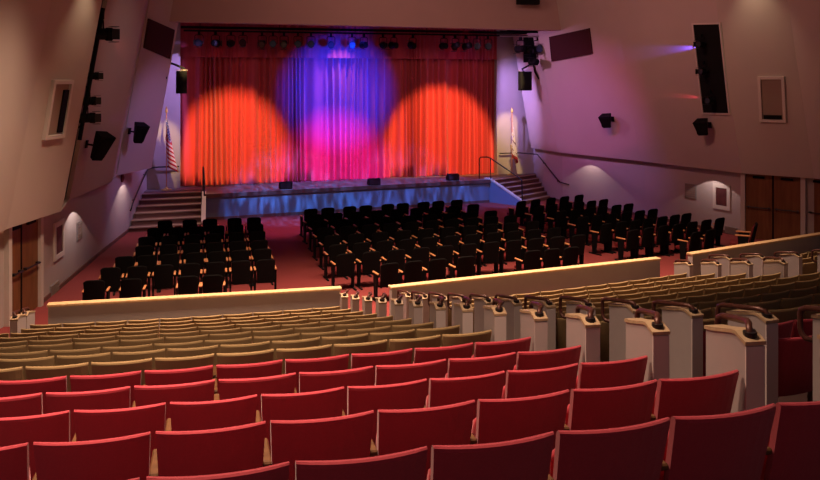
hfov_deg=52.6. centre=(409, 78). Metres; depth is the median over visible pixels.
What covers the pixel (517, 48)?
spotlight
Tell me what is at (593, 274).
wall
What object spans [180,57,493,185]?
stage curtain
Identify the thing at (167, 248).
chair
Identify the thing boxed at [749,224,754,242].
cushion
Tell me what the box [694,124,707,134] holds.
speaker grille
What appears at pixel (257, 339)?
seat
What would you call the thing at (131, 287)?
chair
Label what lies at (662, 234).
chair
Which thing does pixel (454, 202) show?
chair
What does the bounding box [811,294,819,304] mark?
seat
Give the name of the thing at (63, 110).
window pane
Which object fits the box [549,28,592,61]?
fabric panel
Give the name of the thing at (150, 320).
seat
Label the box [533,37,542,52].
spotlight
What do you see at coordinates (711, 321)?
seat
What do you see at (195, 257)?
chair
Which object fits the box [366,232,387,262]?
chair
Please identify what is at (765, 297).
seat
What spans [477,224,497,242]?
chair
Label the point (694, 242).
chair
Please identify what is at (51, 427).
seat
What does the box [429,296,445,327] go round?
end panel
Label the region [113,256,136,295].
chair
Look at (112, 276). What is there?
chair
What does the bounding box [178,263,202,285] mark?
chair
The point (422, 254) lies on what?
chair
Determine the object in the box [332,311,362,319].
seat
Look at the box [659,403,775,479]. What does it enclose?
seat
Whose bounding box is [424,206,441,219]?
chair
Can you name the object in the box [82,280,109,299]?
chair
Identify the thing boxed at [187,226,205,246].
chair
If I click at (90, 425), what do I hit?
seat
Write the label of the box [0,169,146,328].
wall
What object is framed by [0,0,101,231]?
wall
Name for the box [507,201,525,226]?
chair
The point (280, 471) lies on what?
seat
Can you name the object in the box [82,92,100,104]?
spotlight
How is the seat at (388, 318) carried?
on the floor at (802, 397)
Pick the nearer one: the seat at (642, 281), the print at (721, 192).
the seat at (642, 281)
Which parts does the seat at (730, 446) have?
seat, armrest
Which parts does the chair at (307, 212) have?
frame, backrest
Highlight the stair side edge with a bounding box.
[201,191,205,224]
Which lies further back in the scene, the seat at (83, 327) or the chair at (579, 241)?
the chair at (579, 241)
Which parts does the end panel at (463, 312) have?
panel, grab rail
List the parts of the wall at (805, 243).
cap rail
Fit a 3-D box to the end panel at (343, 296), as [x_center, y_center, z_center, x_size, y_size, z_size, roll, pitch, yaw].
[-1.268,4.605,16.063,0.166,1.090,0.583,0,0,-9]
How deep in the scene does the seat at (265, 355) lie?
7.79 m
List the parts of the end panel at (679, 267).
panel, grab rail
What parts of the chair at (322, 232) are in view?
frame, backrest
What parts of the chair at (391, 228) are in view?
backrest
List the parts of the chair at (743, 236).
seat, frame, backrest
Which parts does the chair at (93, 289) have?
frame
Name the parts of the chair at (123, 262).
backrest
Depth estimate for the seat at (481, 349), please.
7.46 m
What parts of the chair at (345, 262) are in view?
frame, backrest, frame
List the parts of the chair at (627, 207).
backrest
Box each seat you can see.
[0,333,8,337]
[0,336,37,344]
[0,340,28,351]
[0,345,26,352]
[0,350,47,368]
[0,356,54,379]
[0,366,23,380]
[0,376,66,413]
[0,393,42,417]
[0,410,69,479]
[0,442,30,479]
[10,331,46,339]
[21,327,54,335]
[26,362,88,391]
[28,343,72,355]
[29,338,71,344]
[30,323,61,330]
[32,432,150,479]
[40,334,78,349]
[46,386,130,441]
[49,329,84,337]
[50,347,100,365]
[56,326,89,333]
[57,352,110,374]
[63,322,94,328]
[70,370,140,407]
[72,402,165,464]
[73,336,114,349]
[75,340,118,352]
[80,331,118,339]
[86,328,121,335]
[91,324,124,330]
[91,358,151,385]
[96,320,126,326]
[103,344,151,361]
[113,349,164,369]
[117,333,157,346]
[120,329,157,337]
[121,337,163,349]
[123,325,157,330]
[126,322,158,334]
[128,318,158,336]
[132,379,214,428]
[143,365,212,385]
[146,461,288,479]
[149,421,265,476]
[155,340,202,357]
[155,353,213,369]
[158,320,191,335]
[158,323,193,337]
[159,317,190,330]
[159,330,198,342]
[160,327,196,332]
[165,394,256,430]
[166,334,207,346]
[167,345,217,365]
[192,315,221,322]
[194,318,224,326]
[196,321,229,330]
[198,324,233,334]
[201,328,239,339]
[205,337,251,352]
[210,331,250,339]
[212,359,281,393]
[213,349,273,377]
[214,372,295,420]
[220,341,269,352]
[223,313,251,320]
[227,316,257,324]
[231,319,263,327]
[236,322,270,331]
[242,325,279,342]
[253,328,292,342]
[254,310,281,318]
[254,333,299,348]
[256,386,343,453]
[259,313,289,321]
[263,410,373,479]
[266,316,297,325]
[272,337,319,360]
[273,319,307,329]
[276,344,331,373]
[281,322,318,333]
[281,354,348,392]
[283,308,311,316]
[291,311,320,319]
[294,366,372,414]
[295,325,333,339]
[295,446,427,479]
[299,313,330,322]
[301,329,345,345]
[309,316,342,326]
[313,306,339,314]
[320,319,356,330]
[322,308,350,316]
[322,333,367,356]
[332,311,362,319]
[334,339,386,368]
[335,321,372,335]
[342,379,426,445]
[344,313,376,323]
[347,326,390,341]
[351,348,412,385]
[358,315,392,327]
[369,329,414,351]
[370,400,474,479]
[374,318,411,331]
[375,359,445,406]
[389,335,440,363]
[392,322,433,337]
[413,342,472,377]
[416,325,459,346]
[424,371,504,418]
[427,431,553,479]
[440,330,491,354]
[445,352,515,386]
[448,307,473,326]
[470,389,569,449]
[472,337,530,365]
[502,363,578,404]
[514,345,580,369]
[516,292,539,297]
[517,298,534,301]
[538,293,562,298]
[540,289,562,295]
[548,417,669,479]
[549,298,558,302]
[556,318,565,348]
[562,286,585,295]
[562,294,587,300]
[563,290,586,295]
[564,379,656,429]
[575,355,647,388]
[586,284,606,293]
[587,287,609,293]
[588,291,612,298]
[589,295,616,302]
[592,301,617,307]
[595,307,608,313]
[595,314,608,320]
[599,321,608,361]
[607,281,627,287]
[610,285,632,291]
[613,288,637,295]
[617,292,642,298]
[627,296,648,302]
[628,278,648,287]
[632,282,654,288]
[636,301,652,308]
[637,285,660,292]
[643,289,668,296]
[644,306,663,315]
[644,315,661,320]
[648,275,667,282]
[649,292,676,301]
[650,369,738,427]
[654,279,675,285]
[656,297,686,307]
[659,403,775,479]
[661,282,683,289]
[668,273,686,279]
[668,285,692,293]
[675,276,695,283]
[676,289,703,298]
[683,279,705,286]
[686,293,715,303]
[692,282,716,290]
[695,273,714,280]
[697,298,729,309]
[699,308,711,318]
[703,286,728,294]
[703,318,726,330]
[703,331,705,376]
[705,276,725,283]
[710,303,746,318]
[715,289,743,300]
[716,279,738,287]
[726,273,745,280]
[728,282,752,291]
[730,294,760,303]
[738,276,759,284]
[742,286,769,296]
[747,299,780,309]
[752,279,776,287]
[759,290,789,301]
[760,272,780,280]
[760,401,819,479]
[768,305,804,322]
[769,282,794,292]
[775,275,798,284]
[778,320,793,337]
[778,335,812,396]
[779,294,812,308]
[788,286,816,297]
[790,319,812,337]
[794,278,818,288]
[798,272,819,280]
[800,252,807,258]
[802,257,813,263]
[802,262,816,274]
[803,304,819,318]
[807,251,819,257]
[807,391,812,401]
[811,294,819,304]
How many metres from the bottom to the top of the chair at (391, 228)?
0.930 m
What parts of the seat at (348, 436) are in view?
armrest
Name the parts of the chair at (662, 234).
frame, backrest, frame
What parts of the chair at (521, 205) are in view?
frame, backrest, frame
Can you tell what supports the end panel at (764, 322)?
on the floor at (802, 397)
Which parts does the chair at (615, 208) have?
backrest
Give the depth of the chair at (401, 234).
23.18 m
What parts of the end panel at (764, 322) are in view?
grab rail, panel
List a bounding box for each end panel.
[9,310,26,337]
[21,307,35,328]
[339,289,348,309]
[350,290,359,311]
[362,292,371,314]
[375,293,386,317]
[390,293,403,319]
[397,289,410,318]
[408,294,422,324]
[411,291,428,322]
[428,292,447,326]
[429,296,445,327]
[447,292,466,325]
[453,296,473,333]
[469,293,492,332]
[483,298,506,341]
[494,294,522,340]
[519,301,547,350]
[524,295,555,349]
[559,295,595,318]
[565,304,600,375]
[601,297,643,361]
[624,308,669,389]
[652,299,703,378]
[673,259,693,277]
[700,259,721,277]
[704,313,765,412]
[708,254,732,276]
[715,302,778,404]
[730,258,752,277]
[739,253,765,276]
[763,257,787,277]
[774,251,802,276]
[797,305,819,400]
[811,249,819,271]
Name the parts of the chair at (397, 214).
backrest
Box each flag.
[161,106,178,190]
[507,109,517,174]
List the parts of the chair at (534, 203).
frame, backrest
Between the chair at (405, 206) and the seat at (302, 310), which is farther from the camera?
the chair at (405, 206)
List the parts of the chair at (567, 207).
backrest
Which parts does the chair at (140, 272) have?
backrest, frame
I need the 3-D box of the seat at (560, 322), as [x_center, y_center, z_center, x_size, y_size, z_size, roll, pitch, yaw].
[2.027,3.435,10.687,0.563,0.830,0.414,0,0,-19]
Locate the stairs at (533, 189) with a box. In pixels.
[493,174,549,203]
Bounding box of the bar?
[500,30,538,36]
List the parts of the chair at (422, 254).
backrest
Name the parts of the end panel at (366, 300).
panel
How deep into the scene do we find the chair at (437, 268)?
19.52 m
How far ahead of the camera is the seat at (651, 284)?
16.68 m
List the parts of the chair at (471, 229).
backrest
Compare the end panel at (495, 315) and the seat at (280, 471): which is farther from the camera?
the end panel at (495, 315)
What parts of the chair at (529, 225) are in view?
backrest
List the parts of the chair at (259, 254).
frame, backrest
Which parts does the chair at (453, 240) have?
backrest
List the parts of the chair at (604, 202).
backrest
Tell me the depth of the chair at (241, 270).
19.34 m
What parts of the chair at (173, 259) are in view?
backrest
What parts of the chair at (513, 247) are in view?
frame, backrest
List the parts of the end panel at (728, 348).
grab rail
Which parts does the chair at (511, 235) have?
frame, backrest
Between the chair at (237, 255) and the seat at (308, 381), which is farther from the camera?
the chair at (237, 255)
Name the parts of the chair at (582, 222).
frame, backrest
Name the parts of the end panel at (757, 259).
grab rail, panel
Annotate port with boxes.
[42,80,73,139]
[757,76,786,122]
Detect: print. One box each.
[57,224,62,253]
[716,187,726,206]
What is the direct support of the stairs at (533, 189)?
on the floor at (296, 266)
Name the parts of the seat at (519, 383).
seat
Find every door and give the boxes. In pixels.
[4,217,43,326]
[740,173,805,239]
[808,179,819,232]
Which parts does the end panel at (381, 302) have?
panel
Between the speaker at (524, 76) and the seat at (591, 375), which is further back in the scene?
the speaker at (524, 76)
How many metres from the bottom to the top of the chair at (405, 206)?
0.930 m
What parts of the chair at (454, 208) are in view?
backrest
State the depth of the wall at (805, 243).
21.48 m
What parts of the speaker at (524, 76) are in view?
arm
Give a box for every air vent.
[50,280,59,295]
[76,221,81,241]
[685,183,696,198]
[725,226,737,234]
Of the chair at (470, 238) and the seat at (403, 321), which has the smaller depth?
the seat at (403, 321)
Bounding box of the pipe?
[77,8,104,139]
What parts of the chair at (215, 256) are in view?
backrest, frame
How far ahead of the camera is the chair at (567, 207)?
28.18 m
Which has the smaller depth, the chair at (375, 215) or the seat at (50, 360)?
the seat at (50, 360)
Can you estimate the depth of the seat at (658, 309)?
10.95 m
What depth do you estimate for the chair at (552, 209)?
27.81 m
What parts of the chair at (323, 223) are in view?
frame, backrest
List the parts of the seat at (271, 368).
armrest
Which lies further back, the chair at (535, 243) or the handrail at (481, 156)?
the handrail at (481, 156)
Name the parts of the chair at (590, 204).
backrest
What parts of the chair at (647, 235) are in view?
frame, backrest, frame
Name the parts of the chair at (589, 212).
backrest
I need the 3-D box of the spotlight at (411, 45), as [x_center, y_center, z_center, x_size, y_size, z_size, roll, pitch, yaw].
[0.070,-1.519,33.886,0.339,0.614,0.575,0,0,-25]
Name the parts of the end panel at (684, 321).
grab rail, panel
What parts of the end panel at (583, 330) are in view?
grab rail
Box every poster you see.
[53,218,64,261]
[713,183,730,210]
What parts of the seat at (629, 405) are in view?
seat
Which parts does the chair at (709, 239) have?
backrest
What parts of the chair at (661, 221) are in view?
backrest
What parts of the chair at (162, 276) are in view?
frame, backrest, frame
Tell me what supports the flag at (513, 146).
on the floor at (233, 188)
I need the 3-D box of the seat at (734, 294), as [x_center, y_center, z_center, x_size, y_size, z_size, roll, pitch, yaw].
[4.814,3.653,12.803,0.563,0.830,0.414,0,0,-24]
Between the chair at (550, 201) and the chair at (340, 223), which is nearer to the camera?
the chair at (340, 223)
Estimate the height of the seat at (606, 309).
0.830 m
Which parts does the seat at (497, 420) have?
seat, armrest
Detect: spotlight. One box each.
[79,105,100,123]
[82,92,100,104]
[87,63,102,80]
[95,18,119,42]
[193,31,203,46]
[211,31,221,46]
[226,31,234,46]
[238,31,246,46]
[257,32,266,47]
[269,32,276,47]
[280,32,288,49]
[294,32,301,47]
[307,33,313,48]
[327,33,334,48]
[348,33,355,47]
[358,33,367,49]
[379,34,387,49]
[388,34,398,49]
[406,34,416,48]
[439,35,447,49]
[450,35,460,51]
[460,35,471,51]
[473,35,480,49]
[484,35,491,49]
[513,37,525,53]
[524,37,533,54]
[527,49,538,66]
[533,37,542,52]
[693,34,705,47]
[695,61,707,74]
[702,90,715,104]
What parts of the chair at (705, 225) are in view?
backrest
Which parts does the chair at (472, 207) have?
backrest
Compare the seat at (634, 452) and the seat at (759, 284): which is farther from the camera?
the seat at (759, 284)
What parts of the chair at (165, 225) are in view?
backrest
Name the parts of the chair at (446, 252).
backrest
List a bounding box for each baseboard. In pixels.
[44,229,128,301]
[206,200,488,219]
[550,197,737,234]
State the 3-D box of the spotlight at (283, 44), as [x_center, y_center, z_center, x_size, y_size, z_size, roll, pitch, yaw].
[-4.902,-1.483,32.309,0.339,0.689,0.578,0,0,-3]
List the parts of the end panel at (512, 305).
grab rail, panel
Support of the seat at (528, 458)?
on the floor at (802, 397)
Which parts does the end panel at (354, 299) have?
panel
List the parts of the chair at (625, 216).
backrest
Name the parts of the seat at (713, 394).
seat, armrest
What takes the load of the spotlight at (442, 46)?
hanging from the batten
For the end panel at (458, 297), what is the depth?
13.44 m
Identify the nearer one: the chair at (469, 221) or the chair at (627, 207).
the chair at (469, 221)
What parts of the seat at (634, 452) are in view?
seat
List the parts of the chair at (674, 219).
backrest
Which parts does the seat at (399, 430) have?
armrest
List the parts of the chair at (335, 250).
frame, backrest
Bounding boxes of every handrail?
[130,166,178,210]
[202,166,204,195]
[479,156,522,199]
[500,152,568,184]
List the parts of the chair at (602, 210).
backrest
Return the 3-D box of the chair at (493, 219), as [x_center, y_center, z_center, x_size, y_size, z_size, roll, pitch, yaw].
[2.429,4.685,25.753,0.556,0.930,0.616,0,0,-21]
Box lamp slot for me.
[691,22,730,114]
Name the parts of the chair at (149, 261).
backrest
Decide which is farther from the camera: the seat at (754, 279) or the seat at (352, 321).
the seat at (754, 279)
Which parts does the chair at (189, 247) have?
backrest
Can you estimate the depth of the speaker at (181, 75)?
29.65 m
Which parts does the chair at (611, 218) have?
backrest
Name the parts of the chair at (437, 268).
frame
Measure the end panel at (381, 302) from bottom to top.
1.090 m
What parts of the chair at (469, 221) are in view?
frame, backrest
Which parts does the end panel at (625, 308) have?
grab rail, panel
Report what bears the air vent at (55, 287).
in the wall at (104, 212)
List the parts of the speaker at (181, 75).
arm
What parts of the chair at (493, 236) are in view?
frame, backrest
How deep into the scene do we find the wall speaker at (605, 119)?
31.33 m
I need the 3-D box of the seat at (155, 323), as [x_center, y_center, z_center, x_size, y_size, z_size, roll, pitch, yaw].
[-4.559,4.530,14.139,0.563,0.830,0.414,0,0,-11]
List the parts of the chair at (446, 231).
backrest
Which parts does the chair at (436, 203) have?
backrest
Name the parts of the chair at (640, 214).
backrest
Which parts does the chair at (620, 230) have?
frame, backrest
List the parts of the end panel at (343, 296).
panel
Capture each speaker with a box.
[85,131,115,160]
[128,122,149,142]
[166,62,187,93]
[517,65,538,90]
[598,113,614,127]
[693,118,711,135]
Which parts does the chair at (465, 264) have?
frame, backrest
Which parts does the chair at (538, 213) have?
frame, backrest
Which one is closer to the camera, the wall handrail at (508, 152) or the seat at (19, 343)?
the seat at (19, 343)
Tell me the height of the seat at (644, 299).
0.830 m
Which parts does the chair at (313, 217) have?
frame, backrest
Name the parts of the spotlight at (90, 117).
barn door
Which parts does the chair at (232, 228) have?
backrest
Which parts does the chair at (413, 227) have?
backrest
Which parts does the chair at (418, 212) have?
backrest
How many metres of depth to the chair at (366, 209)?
27.75 m
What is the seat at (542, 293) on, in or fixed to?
on the floor at (802, 397)
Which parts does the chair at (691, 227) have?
backrest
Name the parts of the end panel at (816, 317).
grab rail, panel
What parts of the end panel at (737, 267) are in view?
grab rail, panel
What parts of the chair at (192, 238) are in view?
backrest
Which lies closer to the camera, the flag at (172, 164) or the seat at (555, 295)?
the seat at (555, 295)
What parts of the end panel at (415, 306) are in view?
panel, grab rail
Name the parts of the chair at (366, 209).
backrest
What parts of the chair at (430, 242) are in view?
backrest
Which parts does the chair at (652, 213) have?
backrest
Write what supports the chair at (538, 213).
on the floor at (296, 266)
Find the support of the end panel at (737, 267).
on the floor at (802, 397)
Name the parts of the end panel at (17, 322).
grab rail, panel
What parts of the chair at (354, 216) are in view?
backrest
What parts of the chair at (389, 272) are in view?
frame, backrest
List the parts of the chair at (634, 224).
backrest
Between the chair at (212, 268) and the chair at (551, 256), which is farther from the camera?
the chair at (551, 256)
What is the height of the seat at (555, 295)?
0.830 m
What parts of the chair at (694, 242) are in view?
frame, backrest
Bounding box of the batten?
[181,25,527,35]
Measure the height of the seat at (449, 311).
0.830 m
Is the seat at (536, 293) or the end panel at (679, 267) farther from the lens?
the end panel at (679, 267)
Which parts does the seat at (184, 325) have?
backrest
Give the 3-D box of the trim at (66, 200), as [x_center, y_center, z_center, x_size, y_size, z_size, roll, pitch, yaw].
[-8.298,3.030,17.305,1.366,0.040,22.264,0,0,-6]
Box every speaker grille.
[92,140,113,157]
[134,128,147,141]
[281,183,291,188]
[370,180,379,184]
[449,175,458,179]
[600,118,610,126]
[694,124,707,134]
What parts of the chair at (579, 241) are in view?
backrest, frame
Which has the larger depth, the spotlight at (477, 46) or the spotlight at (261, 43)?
the spotlight at (477, 46)
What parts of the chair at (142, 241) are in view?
backrest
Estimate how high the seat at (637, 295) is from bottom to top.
0.830 m
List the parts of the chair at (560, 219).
frame, backrest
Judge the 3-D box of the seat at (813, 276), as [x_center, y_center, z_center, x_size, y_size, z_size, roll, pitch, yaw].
[7.032,3.878,14.905,0.563,0.830,0.414,0,0,-27]
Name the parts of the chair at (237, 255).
backrest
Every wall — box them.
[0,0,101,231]
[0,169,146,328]
[47,286,341,327]
[65,0,145,199]
[113,0,147,176]
[116,0,177,174]
[147,23,179,189]
[206,183,488,217]
[388,257,660,315]
[484,177,522,205]
[494,30,533,173]
[512,0,819,178]
[534,148,813,239]
[687,232,819,275]
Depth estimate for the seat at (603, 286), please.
17.35 m
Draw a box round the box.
[516,0,539,4]
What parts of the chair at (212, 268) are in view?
backrest, frame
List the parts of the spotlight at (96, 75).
barn door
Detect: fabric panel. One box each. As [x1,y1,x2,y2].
[143,19,174,58]
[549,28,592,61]
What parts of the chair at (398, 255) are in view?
backrest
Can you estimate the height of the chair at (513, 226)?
0.930 m
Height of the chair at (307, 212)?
0.930 m
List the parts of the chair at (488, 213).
backrest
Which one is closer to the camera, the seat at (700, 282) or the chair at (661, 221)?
the seat at (700, 282)
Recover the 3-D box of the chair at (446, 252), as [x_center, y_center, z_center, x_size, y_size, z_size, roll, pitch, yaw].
[0.811,4.685,21.296,0.556,0.930,0.616,0,0,-21]
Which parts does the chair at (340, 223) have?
backrest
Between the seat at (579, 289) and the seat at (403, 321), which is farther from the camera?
the seat at (579, 289)
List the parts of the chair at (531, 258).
frame, backrest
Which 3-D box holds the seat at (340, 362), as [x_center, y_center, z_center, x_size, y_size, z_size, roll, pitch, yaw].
[-0.842,2.773,7.184,0.578,0.830,0.414,0,0,-15]
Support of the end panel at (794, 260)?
on the floor at (802, 397)
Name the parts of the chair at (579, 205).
backrest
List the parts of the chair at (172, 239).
backrest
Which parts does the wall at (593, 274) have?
cap rail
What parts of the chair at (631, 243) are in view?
frame, frame, backrest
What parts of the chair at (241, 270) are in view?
frame, backrest, frame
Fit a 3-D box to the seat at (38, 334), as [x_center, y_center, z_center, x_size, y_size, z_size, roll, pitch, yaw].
[-5.915,4.317,12.930,0.563,0.830,0.414,0,0,-9]
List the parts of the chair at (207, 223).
backrest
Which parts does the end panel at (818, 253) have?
grab rail, panel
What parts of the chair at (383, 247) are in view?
backrest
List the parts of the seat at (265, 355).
armrest, backrest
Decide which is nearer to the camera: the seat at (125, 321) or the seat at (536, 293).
the seat at (125, 321)
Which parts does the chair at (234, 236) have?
backrest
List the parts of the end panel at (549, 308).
grab rail, panel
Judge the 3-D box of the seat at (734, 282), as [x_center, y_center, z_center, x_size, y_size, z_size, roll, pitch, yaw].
[5.738,4.099,15.305,0.563,0.830,0.414,0,0,-26]
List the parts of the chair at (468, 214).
backrest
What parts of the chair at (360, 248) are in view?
backrest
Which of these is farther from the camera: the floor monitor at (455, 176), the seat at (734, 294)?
the floor monitor at (455, 176)
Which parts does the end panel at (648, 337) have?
panel, grab rail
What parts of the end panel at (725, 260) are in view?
grab rail, panel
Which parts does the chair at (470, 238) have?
backrest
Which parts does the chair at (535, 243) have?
frame, backrest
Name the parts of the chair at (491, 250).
frame, backrest, frame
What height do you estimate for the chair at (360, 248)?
0.930 m
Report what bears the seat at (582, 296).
on the floor at (802, 397)
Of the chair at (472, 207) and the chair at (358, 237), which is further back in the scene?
the chair at (472, 207)
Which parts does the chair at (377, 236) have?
backrest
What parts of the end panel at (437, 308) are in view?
panel, grab rail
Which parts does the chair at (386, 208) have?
backrest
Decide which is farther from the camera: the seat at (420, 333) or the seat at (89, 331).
the seat at (89, 331)
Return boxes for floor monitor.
[279,181,291,188]
[367,178,380,185]
[446,173,458,180]
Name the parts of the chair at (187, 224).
backrest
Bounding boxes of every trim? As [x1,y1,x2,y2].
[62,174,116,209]
[205,180,490,197]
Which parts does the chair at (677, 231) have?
frame, backrest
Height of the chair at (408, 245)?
0.930 m
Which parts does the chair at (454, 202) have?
backrest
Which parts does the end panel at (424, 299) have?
grab rail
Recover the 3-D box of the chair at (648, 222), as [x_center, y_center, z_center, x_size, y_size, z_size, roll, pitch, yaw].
[7.126,4.685,25.438,0.533,0.930,0.616,0,0,-33]
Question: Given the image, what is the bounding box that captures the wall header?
[169,0,560,30]
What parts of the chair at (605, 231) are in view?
frame, backrest, frame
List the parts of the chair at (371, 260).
frame, backrest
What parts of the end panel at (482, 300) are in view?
grab rail, panel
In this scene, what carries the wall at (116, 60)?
attached to the wall at (104, 212)
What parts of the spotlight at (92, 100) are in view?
barn door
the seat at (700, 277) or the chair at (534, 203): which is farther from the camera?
the chair at (534, 203)
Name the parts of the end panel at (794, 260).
grab rail, panel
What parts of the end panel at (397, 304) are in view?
panel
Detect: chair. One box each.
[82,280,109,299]
[98,267,124,291]
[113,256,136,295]
[119,278,146,297]
[125,266,150,296]
[133,245,154,264]
[136,237,156,264]
[136,255,158,292]
[146,228,164,246]
[152,264,175,295]
[157,220,174,250]
[158,244,179,279]
[159,235,179,268]
[159,254,181,292]
[167,227,185,245]
[176,276,200,294]
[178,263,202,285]
[181,219,198,249]
[181,243,201,264]
[182,234,201,249]
[184,252,205,273]
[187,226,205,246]
[200,275,225,293]
[201,219,218,248]
[203,233,222,253]
[204,242,224,262]
[204,262,226,291]
[206,251,227,287]
[208,225,225,251]
[226,218,242,238]
[226,224,244,243]
[226,232,245,257]
[227,241,247,276]
[229,250,250,285]
[229,260,251,291]
[245,217,261,246]
[246,224,264,242]
[246,231,266,250]
[248,240,269,260]
[251,248,273,285]
[253,259,276,290]
[299,208,317,236]
[302,214,321,243]
[308,220,327,251]
[312,227,332,260]
[318,235,340,269]
[321,207,334,223]
[323,244,347,280]
[324,213,342,229]
[330,253,356,290]
[331,219,349,246]
[334,226,355,244]
[338,206,355,219]
[343,233,364,252]
[344,211,362,228]
[347,242,371,277]
[353,218,372,244]
[355,251,380,289]
[356,224,376,242]
[357,205,371,229]
[365,210,383,226]
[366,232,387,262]
[370,240,392,274]
[372,262,398,301]
[374,216,393,231]
[377,223,397,242]
[379,204,393,228]
[381,249,405,287]
[385,209,403,226]
[389,230,410,248]
[393,239,415,260]
[396,203,408,215]
[396,215,415,230]
[398,222,418,240]
[398,260,422,283]
[404,208,422,225]
[405,247,429,272]
[412,228,433,247]
[415,237,437,258]
[417,202,429,215]
[417,214,436,228]
[419,220,438,235]
[422,258,446,280]
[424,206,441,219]
[429,201,443,224]
[430,245,453,278]
[433,227,455,245]
[437,235,458,264]
[438,213,456,238]
[439,219,459,235]
[442,205,460,220]
[445,200,462,218]
[448,256,474,277]
[453,243,476,275]
[455,225,476,256]
[458,212,476,225]
[458,234,481,266]
[459,217,478,237]
[461,204,478,222]
[475,241,499,275]
[477,210,496,227]
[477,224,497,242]
[478,216,497,235]
[480,232,501,266]
[498,215,516,232]
[498,222,518,241]
[498,240,521,272]
[500,230,521,264]
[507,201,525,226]
[514,250,540,270]
[518,221,538,239]
[521,229,541,248]
[521,238,543,263]
[523,199,540,224]
[524,206,544,233]
[539,248,559,268]
[540,197,555,223]
[541,205,557,232]
[541,227,560,247]
[542,236,564,261]
[546,210,567,238]
[555,196,568,210]
[557,203,571,228]
[559,247,578,266]
[564,209,580,237]
[564,234,585,264]
[567,216,589,245]
[568,202,584,227]
[569,194,583,209]
[580,207,594,233]
[583,200,595,216]
[586,215,603,245]
[589,223,613,255]
[594,206,607,223]
[595,199,607,214]
[602,213,617,241]
[605,205,621,223]
[609,221,627,253]
[614,229,639,260]
[617,212,631,230]
[619,203,633,221]
[624,219,641,250]
[630,227,653,258]
[631,210,644,229]
[639,218,654,248]
[644,209,657,235]
[650,225,669,256]
[653,216,667,246]
[665,223,683,255]
[667,214,679,244]
[674,221,697,252]
[675,231,700,262]
[680,213,691,233]
[697,219,711,241]
[698,229,715,250]
[711,217,725,247]
[729,222,757,245]
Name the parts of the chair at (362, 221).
backrest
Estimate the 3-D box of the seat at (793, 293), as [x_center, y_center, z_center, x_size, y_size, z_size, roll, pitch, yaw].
[5.616,3.435,12.128,0.563,0.830,0.414,0,0,-25]
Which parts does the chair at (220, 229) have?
backrest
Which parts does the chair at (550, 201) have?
backrest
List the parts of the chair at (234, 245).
backrest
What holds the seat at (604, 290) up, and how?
on the floor at (802, 397)
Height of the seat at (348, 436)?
0.830 m
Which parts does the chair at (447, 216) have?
backrest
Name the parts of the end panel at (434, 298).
grab rail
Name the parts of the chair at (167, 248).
backrest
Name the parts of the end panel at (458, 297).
grab rail, panel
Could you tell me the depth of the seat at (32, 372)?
7.43 m
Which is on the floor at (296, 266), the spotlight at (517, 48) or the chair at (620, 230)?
the chair at (620, 230)
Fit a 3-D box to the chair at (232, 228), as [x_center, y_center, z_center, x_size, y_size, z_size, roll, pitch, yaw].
[-5.109,4.685,24.329,0.533,0.930,0.616,0,0,-14]
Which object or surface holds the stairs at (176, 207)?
on the floor at (296, 266)
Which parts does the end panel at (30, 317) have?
grab rail, panel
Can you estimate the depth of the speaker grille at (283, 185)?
31.67 m
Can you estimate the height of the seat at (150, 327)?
0.830 m
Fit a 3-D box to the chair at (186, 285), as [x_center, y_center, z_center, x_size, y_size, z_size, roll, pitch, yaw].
[-4.815,4.685,18.063,0.533,0.930,0.616,0,0,-11]
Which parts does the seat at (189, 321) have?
backrest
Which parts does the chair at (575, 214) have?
frame, backrest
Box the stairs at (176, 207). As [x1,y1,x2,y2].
[128,190,200,231]
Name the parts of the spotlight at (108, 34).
barn door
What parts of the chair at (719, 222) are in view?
frame, backrest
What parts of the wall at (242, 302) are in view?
cap rail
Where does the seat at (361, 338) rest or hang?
on the floor at (802, 397)
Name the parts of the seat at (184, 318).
backrest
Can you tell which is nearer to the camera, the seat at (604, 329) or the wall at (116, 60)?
the seat at (604, 329)
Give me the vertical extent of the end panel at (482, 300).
1.090 m
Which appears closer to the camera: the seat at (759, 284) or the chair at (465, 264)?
the seat at (759, 284)
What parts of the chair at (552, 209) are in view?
frame, backrest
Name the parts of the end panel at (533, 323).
panel, grab rail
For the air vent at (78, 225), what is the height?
0.480 m
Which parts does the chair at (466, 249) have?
frame, backrest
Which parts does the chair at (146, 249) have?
backrest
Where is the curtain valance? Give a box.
[180,23,496,59]
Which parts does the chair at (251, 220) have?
backrest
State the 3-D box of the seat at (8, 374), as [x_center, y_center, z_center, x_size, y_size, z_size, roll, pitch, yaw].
[-3.766,2.985,7.505,0.566,0.830,0.414,0,0,-11]
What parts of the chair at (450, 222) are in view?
backrest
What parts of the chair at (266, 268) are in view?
frame, backrest, frame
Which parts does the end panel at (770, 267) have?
grab rail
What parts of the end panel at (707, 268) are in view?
panel, grab rail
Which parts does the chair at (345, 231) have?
backrest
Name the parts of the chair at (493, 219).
frame, backrest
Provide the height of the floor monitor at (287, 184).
0.268 m
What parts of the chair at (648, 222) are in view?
backrest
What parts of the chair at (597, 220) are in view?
frame, backrest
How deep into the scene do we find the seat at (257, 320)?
13.40 m
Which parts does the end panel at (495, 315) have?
panel, grab rail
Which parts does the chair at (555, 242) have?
frame, backrest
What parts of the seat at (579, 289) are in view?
backrest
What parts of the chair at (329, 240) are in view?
frame, backrest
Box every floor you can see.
[0,200,764,337]
[144,173,535,193]
[217,392,807,401]
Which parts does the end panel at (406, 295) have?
panel, grab rail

